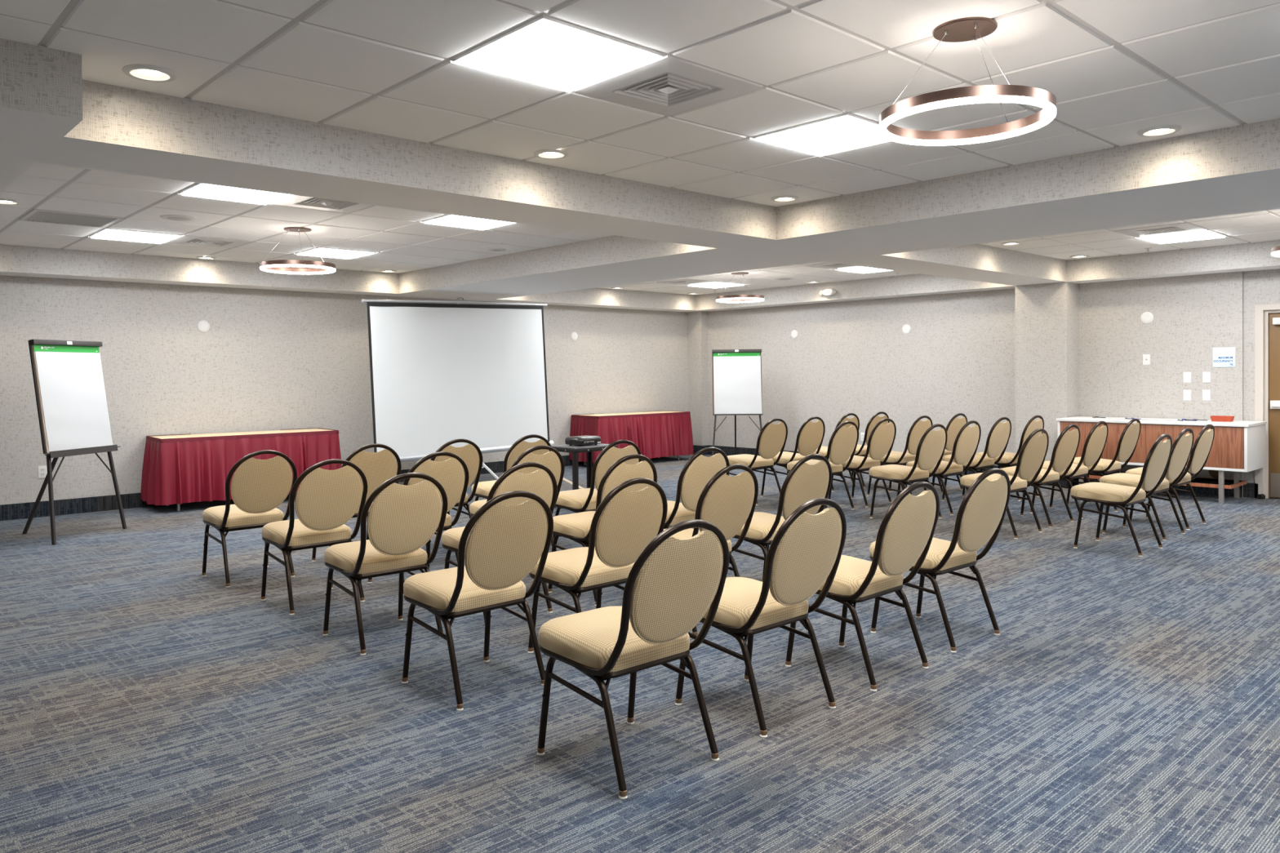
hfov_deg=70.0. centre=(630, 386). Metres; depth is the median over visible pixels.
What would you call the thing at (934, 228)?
ceiling beam
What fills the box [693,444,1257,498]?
baseboard
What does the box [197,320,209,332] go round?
disc
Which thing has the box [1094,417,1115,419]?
paper sheet
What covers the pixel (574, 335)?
disc
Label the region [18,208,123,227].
ceiling vent
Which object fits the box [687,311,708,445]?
pillar
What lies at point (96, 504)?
baseboard
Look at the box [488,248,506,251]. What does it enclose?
ceiling speaker
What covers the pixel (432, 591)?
seat cushion
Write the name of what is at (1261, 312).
door frame
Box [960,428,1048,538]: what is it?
banquet chair
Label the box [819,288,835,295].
emergency light
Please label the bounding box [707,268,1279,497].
wall
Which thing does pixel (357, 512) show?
seat cushion
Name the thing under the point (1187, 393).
light switch
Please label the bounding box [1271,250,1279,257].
diffuser
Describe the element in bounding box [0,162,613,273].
ceiling
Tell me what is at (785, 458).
seat cushion
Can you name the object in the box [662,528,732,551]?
seat cushion
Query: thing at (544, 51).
recessed light
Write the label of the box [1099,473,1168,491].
seat cushion
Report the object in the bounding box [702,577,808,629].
seat cushion
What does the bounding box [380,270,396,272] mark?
recessed light
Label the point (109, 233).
recessed light
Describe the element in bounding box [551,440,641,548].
banquet chair
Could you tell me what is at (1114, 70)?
ceiling
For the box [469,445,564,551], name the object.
banquet chair
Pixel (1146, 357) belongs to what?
wall control
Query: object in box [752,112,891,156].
recessed light
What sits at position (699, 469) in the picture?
banquet chair
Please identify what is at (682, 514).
seat cushion
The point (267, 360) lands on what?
wall
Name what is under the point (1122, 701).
floor
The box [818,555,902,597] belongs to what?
seat cushion
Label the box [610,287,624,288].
recessed light
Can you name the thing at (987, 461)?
seat cushion
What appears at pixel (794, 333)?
disc
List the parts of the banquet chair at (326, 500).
leg, leg, frame, leg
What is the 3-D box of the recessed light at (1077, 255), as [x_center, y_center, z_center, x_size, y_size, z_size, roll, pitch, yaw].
[4.944,-1.428,10.075,0.200,0.012,0.200,-1,1,-43]
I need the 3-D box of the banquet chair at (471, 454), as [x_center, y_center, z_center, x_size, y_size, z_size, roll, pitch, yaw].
[-1.474,0.831,7.048,0.466,0.878,0.624,-1,1,-43]
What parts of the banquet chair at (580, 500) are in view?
leg, frame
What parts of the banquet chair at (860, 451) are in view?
leg, frame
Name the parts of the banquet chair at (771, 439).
frame, leg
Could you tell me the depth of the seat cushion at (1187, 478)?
7.92 m
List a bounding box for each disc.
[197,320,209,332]
[570,331,577,340]
[791,329,798,338]
[902,324,911,333]
[1140,311,1153,323]
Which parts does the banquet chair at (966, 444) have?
leg, frame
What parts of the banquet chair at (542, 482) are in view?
leg, frame, leg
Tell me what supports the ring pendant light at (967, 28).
hanging from the ceiling at (1114, 70)
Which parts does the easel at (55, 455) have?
leg, leg, leg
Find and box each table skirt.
[141,427,342,505]
[569,410,693,462]
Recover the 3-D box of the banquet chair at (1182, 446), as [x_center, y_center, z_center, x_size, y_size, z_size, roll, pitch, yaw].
[4.216,0.770,7.473,0.466,0.878,0.624,-1,1,-42]
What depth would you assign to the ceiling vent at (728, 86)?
3.97 m
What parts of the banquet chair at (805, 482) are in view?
leg, leg, frame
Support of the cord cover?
on the floor
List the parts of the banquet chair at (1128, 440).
leg, leg, frame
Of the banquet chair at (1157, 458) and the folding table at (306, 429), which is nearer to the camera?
the banquet chair at (1157, 458)
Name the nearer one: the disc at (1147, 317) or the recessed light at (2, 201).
the recessed light at (2, 201)
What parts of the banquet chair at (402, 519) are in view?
leg, leg, frame, leg, leg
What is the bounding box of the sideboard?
[1056,416,1266,503]
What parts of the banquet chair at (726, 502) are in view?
leg, frame, leg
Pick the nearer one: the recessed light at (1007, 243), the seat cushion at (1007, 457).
the recessed light at (1007, 243)
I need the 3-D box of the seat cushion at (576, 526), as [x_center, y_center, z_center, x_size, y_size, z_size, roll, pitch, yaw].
[-0.245,0.858,5.703,0.444,0.101,0.427,-1,1,-43]
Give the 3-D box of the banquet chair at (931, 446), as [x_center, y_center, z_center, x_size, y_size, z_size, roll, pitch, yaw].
[2.534,0.773,8.361,0.466,0.878,0.624,-1,1,-42]
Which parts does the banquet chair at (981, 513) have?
leg, leg, leg, frame, leg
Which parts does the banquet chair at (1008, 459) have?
leg, frame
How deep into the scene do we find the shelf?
9.06 m
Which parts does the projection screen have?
tripod leg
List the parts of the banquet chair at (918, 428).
leg, frame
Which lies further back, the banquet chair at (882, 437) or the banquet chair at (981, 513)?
the banquet chair at (882, 437)
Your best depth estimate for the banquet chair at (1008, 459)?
9.51 m
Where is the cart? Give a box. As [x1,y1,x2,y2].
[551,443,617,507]
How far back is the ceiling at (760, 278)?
12.26 m
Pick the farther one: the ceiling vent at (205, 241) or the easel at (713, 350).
the easel at (713, 350)
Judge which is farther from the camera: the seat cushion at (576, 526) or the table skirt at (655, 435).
the table skirt at (655, 435)
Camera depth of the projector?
9.15 m
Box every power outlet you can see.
[38,465,47,478]
[860,432,864,440]
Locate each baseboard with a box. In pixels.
[0,455,594,520]
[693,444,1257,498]
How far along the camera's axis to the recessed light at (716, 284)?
12.93 m
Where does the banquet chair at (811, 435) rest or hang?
on the floor
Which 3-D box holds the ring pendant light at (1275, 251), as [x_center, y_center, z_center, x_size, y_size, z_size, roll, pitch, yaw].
[5.367,-1.218,7.137,0.602,0.351,0.602,0,1,36]
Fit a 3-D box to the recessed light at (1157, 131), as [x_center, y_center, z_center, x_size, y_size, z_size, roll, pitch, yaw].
[2.752,-1.327,4.762,0.200,0.012,0.200,-1,1,-43]
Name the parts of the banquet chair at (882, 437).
leg, leg, leg, frame, leg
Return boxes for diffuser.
[259,264,335,274]
[715,297,764,302]
[879,95,1056,145]
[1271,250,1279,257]
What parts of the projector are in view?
port panel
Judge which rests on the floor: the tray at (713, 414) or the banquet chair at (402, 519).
the banquet chair at (402, 519)
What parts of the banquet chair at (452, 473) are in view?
leg, frame, leg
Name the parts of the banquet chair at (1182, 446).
leg, leg, leg, frame, leg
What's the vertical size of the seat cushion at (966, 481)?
0.101 m
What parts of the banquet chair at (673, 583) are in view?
leg, leg, leg, frame, leg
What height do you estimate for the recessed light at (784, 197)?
0.012 m
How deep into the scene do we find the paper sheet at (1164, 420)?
9.53 m
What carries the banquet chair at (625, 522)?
on the floor
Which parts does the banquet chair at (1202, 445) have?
leg, leg, frame, leg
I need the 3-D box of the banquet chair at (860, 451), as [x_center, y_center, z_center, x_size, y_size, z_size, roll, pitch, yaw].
[2.716,0.734,10.856,0.466,0.878,0.624,-1,1,-43]
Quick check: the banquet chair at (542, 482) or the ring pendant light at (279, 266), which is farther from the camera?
the ring pendant light at (279, 266)
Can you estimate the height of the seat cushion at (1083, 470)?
0.101 m
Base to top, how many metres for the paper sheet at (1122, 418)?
0.001 m
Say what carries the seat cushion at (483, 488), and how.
on the banquet chair at (519, 446)
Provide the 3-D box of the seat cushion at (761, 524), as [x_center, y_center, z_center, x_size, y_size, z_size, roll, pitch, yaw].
[0.798,0.850,5.599,0.444,0.101,0.427,-1,1,-43]
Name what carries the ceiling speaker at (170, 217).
attached to the ceiling at (402, 242)
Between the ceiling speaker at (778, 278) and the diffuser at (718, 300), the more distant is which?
the ceiling speaker at (778, 278)
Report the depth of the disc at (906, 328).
12.33 m
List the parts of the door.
kick plate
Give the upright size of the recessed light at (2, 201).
0.012 m
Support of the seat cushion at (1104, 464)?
on the banquet chair at (1128, 440)
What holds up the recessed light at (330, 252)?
in the ceiling at (402, 242)
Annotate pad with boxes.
[31,344,112,453]
[713,351,762,413]
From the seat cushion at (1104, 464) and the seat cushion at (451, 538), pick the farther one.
the seat cushion at (1104, 464)
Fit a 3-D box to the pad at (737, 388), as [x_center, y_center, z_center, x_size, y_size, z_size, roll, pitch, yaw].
[1.553,-0.052,13.286,0.690,0.911,0.147,-1,1,3]
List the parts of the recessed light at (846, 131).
frame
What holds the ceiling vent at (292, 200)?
in the ceiling at (402, 242)
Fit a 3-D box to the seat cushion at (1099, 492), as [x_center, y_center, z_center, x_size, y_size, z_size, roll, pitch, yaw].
[3.620,0.802,6.944,0.444,0.101,0.427,-1,1,-43]
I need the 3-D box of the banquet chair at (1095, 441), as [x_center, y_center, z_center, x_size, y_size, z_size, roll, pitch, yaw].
[4.094,0.755,8.557,0.466,0.878,0.624,-1,1,-43]
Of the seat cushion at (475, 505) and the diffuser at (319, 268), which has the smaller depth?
the seat cushion at (475, 505)
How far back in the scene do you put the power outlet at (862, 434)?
12.87 m
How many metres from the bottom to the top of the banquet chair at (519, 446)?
0.878 m
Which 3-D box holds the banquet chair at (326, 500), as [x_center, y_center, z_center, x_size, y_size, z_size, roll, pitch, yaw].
[-1.908,0.859,5.496,0.466,0.878,0.624,-1,1,-42]
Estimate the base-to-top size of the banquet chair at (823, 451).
0.878 m
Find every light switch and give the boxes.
[1183,372,1191,382]
[1183,390,1191,400]
[1202,372,1210,382]
[1202,389,1210,400]
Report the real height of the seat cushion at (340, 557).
0.101 m
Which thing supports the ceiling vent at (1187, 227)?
in the ceiling at (1263, 225)
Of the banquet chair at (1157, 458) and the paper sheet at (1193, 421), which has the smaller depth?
the banquet chair at (1157, 458)
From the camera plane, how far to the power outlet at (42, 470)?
8.97 m
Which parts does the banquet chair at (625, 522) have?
leg, leg, leg, frame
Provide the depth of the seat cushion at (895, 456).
9.76 m
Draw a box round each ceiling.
[0,0,1279,206]
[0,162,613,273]
[595,261,919,294]
[977,208,1279,260]
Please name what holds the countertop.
on the sideboard
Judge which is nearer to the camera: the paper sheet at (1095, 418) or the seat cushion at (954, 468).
the seat cushion at (954, 468)
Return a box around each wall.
[0,275,688,505]
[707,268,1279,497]
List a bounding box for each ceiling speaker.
[160,214,197,221]
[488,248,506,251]
[774,277,793,279]
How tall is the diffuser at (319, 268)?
0.019 m
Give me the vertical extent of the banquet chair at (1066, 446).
0.878 m
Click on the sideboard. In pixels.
(1237, 446)
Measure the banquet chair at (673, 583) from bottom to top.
0.878 m
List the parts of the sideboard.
door, door, rail, door, door, leg, leg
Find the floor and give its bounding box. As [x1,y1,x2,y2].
[0,454,1279,852]
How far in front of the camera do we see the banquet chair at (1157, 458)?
6.76 m
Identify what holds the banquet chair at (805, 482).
on the floor
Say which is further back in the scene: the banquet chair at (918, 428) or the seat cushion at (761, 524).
the banquet chair at (918, 428)
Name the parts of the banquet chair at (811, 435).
leg, frame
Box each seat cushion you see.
[202,504,283,527]
[262,519,351,546]
[324,539,427,573]
[355,502,373,513]
[403,565,525,612]
[437,513,452,527]
[441,526,467,548]
[457,493,468,502]
[469,499,486,514]
[471,480,497,496]
[529,546,634,587]
[537,605,689,672]
[552,511,595,539]
[555,488,597,510]
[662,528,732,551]
[665,500,695,525]
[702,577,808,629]
[727,453,773,467]
[736,511,785,540]
[771,451,805,463]
[786,459,843,472]
[813,445,827,456]
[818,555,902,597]
[828,455,879,468]
[854,444,866,454]
[867,450,915,462]
[868,464,928,480]
[869,537,976,570]
[906,448,951,455]
[906,460,963,474]
[942,454,994,466]
[960,472,1026,489]
[975,452,1018,463]
[997,466,1059,482]
[1041,461,1088,475]
[1071,482,1146,502]
[1072,457,1120,471]
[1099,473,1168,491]
[1125,466,1191,484]
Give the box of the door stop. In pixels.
[1257,493,1265,499]
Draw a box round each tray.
[44,444,120,457]
[712,413,763,415]
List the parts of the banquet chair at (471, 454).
frame, leg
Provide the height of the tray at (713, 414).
0.015 m
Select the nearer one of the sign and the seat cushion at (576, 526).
the seat cushion at (576, 526)
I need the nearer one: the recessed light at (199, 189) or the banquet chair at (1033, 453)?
the recessed light at (199, 189)
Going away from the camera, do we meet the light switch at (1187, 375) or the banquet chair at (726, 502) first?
the banquet chair at (726, 502)
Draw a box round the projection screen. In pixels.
[361,297,554,479]
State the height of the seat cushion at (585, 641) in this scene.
0.101 m
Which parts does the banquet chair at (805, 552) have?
leg, leg, leg, frame, leg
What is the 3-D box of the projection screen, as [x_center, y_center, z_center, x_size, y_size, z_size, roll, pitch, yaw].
[-1.951,0.075,11.016,0.962,2.290,2.468,0,1,31]
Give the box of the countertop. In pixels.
[1056,416,1266,426]
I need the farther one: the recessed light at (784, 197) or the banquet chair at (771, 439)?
the banquet chair at (771, 439)
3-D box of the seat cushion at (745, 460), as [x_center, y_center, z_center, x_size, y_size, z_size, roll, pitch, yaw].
[1.230,0.784,9.655,0.444,0.101,0.427,-1,1,-43]
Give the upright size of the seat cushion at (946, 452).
0.101 m
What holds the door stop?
on the floor
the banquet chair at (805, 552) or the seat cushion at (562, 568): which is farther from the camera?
the seat cushion at (562, 568)
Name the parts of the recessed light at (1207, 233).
frame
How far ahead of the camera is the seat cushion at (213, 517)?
6.11 m
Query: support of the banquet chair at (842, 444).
on the floor
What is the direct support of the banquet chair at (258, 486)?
on the floor
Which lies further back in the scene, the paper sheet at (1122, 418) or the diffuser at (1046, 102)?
the paper sheet at (1122, 418)
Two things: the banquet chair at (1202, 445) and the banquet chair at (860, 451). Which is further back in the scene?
the banquet chair at (860, 451)
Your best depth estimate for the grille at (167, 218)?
7.09 m
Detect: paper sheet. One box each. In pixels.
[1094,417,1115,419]
[1115,417,1150,420]
[1142,419,1164,421]
[1164,419,1191,421]
[1193,421,1226,422]
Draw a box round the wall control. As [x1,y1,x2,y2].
[1142,354,1150,364]
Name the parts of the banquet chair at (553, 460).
frame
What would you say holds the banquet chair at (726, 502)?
on the floor
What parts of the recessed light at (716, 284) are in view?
frame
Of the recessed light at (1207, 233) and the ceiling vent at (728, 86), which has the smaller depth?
the ceiling vent at (728, 86)
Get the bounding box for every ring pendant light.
[259,226,335,274]
[715,271,764,302]
[879,17,1056,145]
[1271,245,1279,257]
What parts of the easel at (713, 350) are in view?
leg, leg, leg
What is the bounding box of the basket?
[1209,415,1234,422]
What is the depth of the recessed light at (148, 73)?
3.70 m
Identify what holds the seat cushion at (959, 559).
on the banquet chair at (981, 513)
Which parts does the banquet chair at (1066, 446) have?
leg, leg, frame, leg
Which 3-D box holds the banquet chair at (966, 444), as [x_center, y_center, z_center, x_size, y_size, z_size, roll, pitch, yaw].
[3.018,0.761,8.829,0.466,0.878,0.624,-1,1,-43]
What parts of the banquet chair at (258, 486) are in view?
leg, leg, frame, leg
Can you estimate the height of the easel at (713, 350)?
1.689 m
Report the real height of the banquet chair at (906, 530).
0.878 m
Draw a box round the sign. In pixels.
[1213,346,1235,367]
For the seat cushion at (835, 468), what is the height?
0.101 m
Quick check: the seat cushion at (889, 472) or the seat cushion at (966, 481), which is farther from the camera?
the seat cushion at (889, 472)
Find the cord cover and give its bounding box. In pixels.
[562,477,583,488]
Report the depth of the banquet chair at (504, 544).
3.85 m
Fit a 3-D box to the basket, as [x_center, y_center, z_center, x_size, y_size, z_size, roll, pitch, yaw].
[6.059,0.334,9.365,0.124,0.054,0.188,-1,1,-43]
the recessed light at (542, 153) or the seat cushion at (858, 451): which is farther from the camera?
the seat cushion at (858, 451)
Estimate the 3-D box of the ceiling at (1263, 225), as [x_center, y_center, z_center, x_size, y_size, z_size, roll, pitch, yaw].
[5.384,-1.409,7.151,3.891,0.030,5.439,-1,1,-43]
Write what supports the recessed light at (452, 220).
in the ceiling at (402, 242)
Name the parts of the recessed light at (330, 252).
frame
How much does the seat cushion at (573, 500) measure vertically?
0.101 m
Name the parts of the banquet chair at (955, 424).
leg, frame, leg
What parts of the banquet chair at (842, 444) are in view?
frame, leg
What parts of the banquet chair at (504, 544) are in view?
leg, leg, leg, frame, leg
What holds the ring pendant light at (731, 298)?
hanging from the ceiling at (760, 278)
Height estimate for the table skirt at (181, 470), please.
0.666 m
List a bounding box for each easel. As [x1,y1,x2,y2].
[22,338,127,545]
[711,349,763,455]
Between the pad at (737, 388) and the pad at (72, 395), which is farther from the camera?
the pad at (737, 388)
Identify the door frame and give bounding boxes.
[1254,303,1279,498]
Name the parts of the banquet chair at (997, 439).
leg, leg, leg, frame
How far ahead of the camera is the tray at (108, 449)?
7.80 m
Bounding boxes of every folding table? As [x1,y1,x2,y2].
[150,428,331,511]
[576,410,684,465]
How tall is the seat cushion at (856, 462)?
0.101 m
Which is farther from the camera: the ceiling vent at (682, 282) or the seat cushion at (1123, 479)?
the ceiling vent at (682, 282)
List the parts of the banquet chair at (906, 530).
leg, leg, leg, frame, leg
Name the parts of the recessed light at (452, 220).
frame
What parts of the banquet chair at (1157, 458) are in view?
leg, leg, leg, frame, leg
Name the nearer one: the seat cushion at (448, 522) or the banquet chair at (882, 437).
the seat cushion at (448, 522)
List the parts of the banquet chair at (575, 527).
leg, leg, frame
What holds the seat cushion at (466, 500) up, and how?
on the banquet chair at (471, 454)
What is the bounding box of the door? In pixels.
[1268,312,1279,497]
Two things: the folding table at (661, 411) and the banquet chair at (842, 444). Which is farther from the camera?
the folding table at (661, 411)
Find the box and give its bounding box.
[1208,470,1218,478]
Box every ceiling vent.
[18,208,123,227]
[164,234,253,248]
[270,195,373,213]
[573,55,763,115]
[657,278,715,284]
[805,262,859,269]
[1113,222,1207,237]
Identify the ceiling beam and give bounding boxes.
[0,38,1279,311]
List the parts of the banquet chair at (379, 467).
leg, frame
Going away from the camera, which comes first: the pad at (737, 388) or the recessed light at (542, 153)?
the recessed light at (542, 153)
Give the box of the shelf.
[551,443,617,453]
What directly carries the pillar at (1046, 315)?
on the floor
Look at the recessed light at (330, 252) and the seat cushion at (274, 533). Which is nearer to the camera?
the seat cushion at (274, 533)
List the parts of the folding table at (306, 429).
leg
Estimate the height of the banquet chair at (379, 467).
0.878 m
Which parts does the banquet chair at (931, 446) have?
leg, leg, leg, frame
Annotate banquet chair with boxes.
[201,449,297,587]
[260,459,368,615]
[311,444,401,561]
[323,472,448,655]
[368,451,469,595]
[401,490,553,711]
[425,439,483,555]
[441,462,557,626]
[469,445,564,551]
[471,434,551,501]
[528,477,667,653]
[537,520,729,799]
[547,453,657,606]
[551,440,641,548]
[662,464,758,635]
[663,447,729,530]
[675,497,846,737]
[727,417,787,505]
[732,453,831,581]
[760,416,825,497]
[785,481,939,691]
[786,421,858,509]
[813,413,859,491]
[827,417,896,507]
[850,411,889,488]
[866,415,933,495]
[868,423,947,518]
[869,467,1010,653]
[906,413,967,493]
[906,420,981,515]
[942,417,1011,501]
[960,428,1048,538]
[975,415,1044,501]
[997,424,1080,527]
[1030,421,1108,519]
[1066,417,1141,511]
[1071,433,1172,556]
[1099,427,1193,540]
[1125,424,1214,529]
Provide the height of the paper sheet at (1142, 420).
0.001 m
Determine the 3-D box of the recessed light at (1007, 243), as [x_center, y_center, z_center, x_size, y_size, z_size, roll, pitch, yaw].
[3.737,-1.400,8.982,0.200,0.012,0.200,-1,1,-43]
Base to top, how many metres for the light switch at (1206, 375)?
0.116 m
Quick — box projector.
[564,435,601,446]
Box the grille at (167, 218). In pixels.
[166,217,191,220]
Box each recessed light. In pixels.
[0,198,21,204]
[88,227,181,244]
[121,64,177,82]
[178,182,292,204]
[195,256,217,259]
[295,246,376,258]
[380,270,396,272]
[422,214,514,230]
[453,14,663,92]
[533,149,568,159]
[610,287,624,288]
[686,281,745,288]
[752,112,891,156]
[770,195,799,201]
[806,280,820,283]
[836,266,891,273]
[1000,241,1022,245]
[1069,254,1089,257]
[1137,124,1181,136]
[1137,229,1226,244]
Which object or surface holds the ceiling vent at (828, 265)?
in the ceiling at (760, 278)
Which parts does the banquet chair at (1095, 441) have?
leg, leg, leg, frame, leg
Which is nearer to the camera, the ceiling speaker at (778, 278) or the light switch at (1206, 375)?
the light switch at (1206, 375)
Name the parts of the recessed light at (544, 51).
frame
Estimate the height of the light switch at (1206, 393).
0.116 m
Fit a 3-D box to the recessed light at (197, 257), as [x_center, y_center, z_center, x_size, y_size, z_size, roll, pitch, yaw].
[-4.396,-1.329,9.478,0.200,0.012,0.200,-1,1,-43]
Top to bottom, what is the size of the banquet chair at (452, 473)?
0.878 m
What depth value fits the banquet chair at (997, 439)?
9.26 m
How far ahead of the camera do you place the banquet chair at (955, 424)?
10.08 m
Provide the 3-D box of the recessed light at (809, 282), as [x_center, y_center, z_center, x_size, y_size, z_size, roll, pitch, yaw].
[2.538,-1.444,12.693,0.200,0.012,0.200,-1,1,-43]
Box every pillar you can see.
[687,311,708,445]
[1014,281,1079,461]
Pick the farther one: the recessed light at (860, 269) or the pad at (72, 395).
the recessed light at (860, 269)
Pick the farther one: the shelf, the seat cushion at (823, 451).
the seat cushion at (823, 451)
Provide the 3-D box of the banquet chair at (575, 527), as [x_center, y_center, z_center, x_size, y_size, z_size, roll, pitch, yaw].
[-0.179,0.840,5.630,0.466,0.878,0.624,-1,1,-43]
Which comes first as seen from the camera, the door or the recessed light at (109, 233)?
the recessed light at (109, 233)
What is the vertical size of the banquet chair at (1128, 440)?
0.878 m
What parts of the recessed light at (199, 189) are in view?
frame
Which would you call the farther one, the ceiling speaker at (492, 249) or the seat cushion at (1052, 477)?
the ceiling speaker at (492, 249)
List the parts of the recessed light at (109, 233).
frame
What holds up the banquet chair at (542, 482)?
on the floor
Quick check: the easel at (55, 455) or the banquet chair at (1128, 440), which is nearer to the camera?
the easel at (55, 455)
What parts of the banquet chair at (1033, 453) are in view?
leg, frame, leg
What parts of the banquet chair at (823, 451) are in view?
frame, leg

